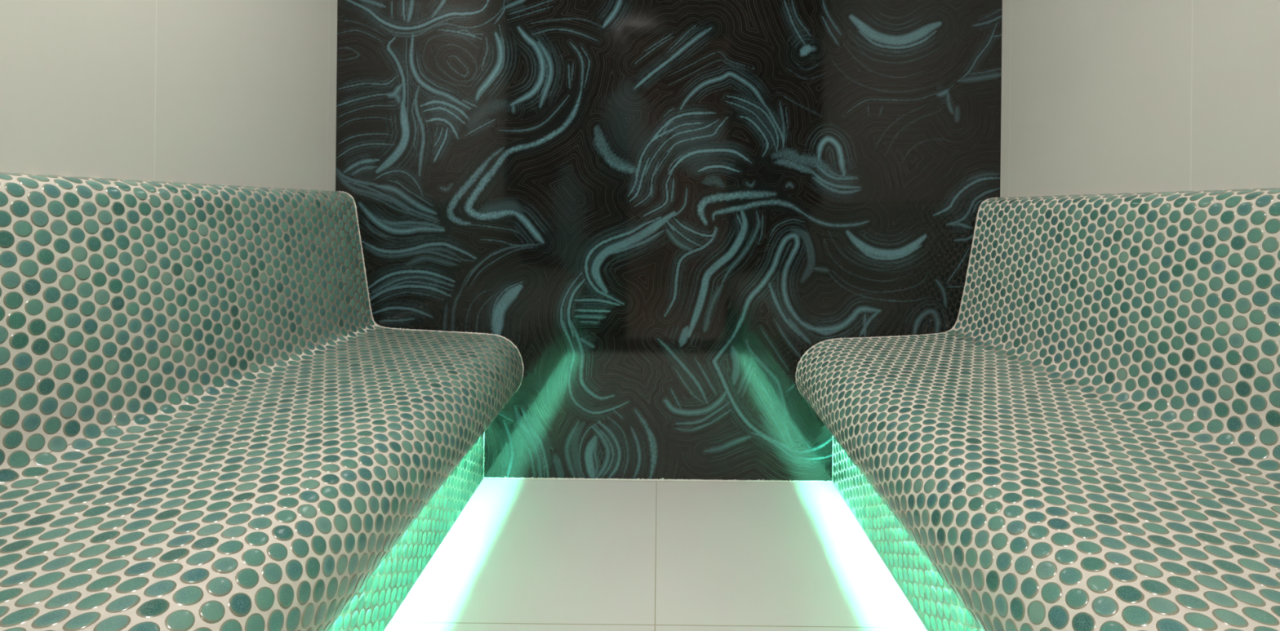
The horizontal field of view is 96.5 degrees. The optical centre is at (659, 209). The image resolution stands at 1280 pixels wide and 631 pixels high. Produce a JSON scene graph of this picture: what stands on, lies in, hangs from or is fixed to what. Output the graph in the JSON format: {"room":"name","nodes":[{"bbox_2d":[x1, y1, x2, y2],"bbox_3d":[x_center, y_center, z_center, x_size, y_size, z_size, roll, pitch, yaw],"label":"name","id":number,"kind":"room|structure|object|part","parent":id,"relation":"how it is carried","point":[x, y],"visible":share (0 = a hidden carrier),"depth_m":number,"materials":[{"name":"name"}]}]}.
{"room":"spa","nodes":[
{"label":"spa","id":0,"kind":"room"},
{"bbox_2d":[0,0,337,191],"bbox_3d":[-1.077,-0.334,0.755,0.120,2.350,2.090,1,0,0],"label":"wall","id":1,"kind":"structure","parent":0,"point":[223,92],"depth_m":1.19,"materials":[{"name":"tile"}]},
{"bbox_2d":[383,478,927,630],"bbox_3d":[0.017,0.912,0.815,2.334,0.120,2.210,1,0,0],"label":"floor","id":2,"kind":"structure","parent":0,"point":[521,554],"depth_m":1.37,"materials":[{"name":"tile"}]},
{"bbox_2d":[0,172,524,630],"bbox_3d":[-0.725,0.395,0.816,0.600,0.900,1.968,1,0,0],"label":"bench","id":3,"kind":"object","parent":2,"relation":"on","point":[209,422],"visible":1,"depth_m":0.94,"materials":[{"name":"tile"}]},
{"bbox_3d":[-0.955,0.153,0.816,0.134,0.419,1.968,1,0,0],"label":"backrest","id":4,"kind":"part","parent":3,"relation":"part of","materials":[{"name":"tile"}]},
{"bbox_3d":[-0.727,0.487,0.816,0.598,0.266,1.968,1,0,0],"label":"seat","id":5,"kind":"part","parent":3,"relation":"part of","materials":[{"name":"tile"}]},
{"bbox_2d":[795,187,1279,630],"bbox_3d":[0.749,0.409,0.816,0.640,0.902,1.968,1,0,0],"label":"bench","id":6,"kind":"object","parent":2,"relation":"on","point":[1091,442],"visible":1,"depth_m":1.01,"materials":[{"name":"tile"}]},
{"bbox_3d":[0.749,0.503,0.816,0.638,0.259,1.968,1,0,0],"label":"seat","id":7,"kind":"part","parent":6,"relation":"part of","materials":[{"name":"tile"}]},
{"bbox_3d":[0.992,0.173,0.816,0.158,0.423,1.968,1,0,0],"label":"backrest","id":8,"kind":"part","parent":6,"relation":"part of","materials":[{"name":"tile"}]},
{"bbox_2d":[335,0,1002,480],"bbox_3d":[0.030,-0.323,1.860,2.334,2.351,0.120,1,0,0],"label":"wall","id":9,"kind":"structure","parent":0,"point":[662,206],"depth_m":1.80,"materials":[{"name":"black tile"}]},
{"bbox_2d":[483,476,832,482],"bbox_3d":[-0.004,0.849,1.797,1.100,0.007,0.007,1,0,0],"label":"trim","id":10,"kind":"structure","parent":9,"relation":"attached to","point":[485,477],"depth_m":1.80,"materials":[{"name":"plastic"}]},
{"bbox_2d":[1000,0,1279,197],"bbox_3d":[1.137,-0.311,0.755,0.120,2.350,2.090,1,0,0],"label":"wall","id":11,"kind":"structure","parent":0,"point":[1099,96],"depth_m":1.28,"materials":[{"name":"tile"}]}
]}

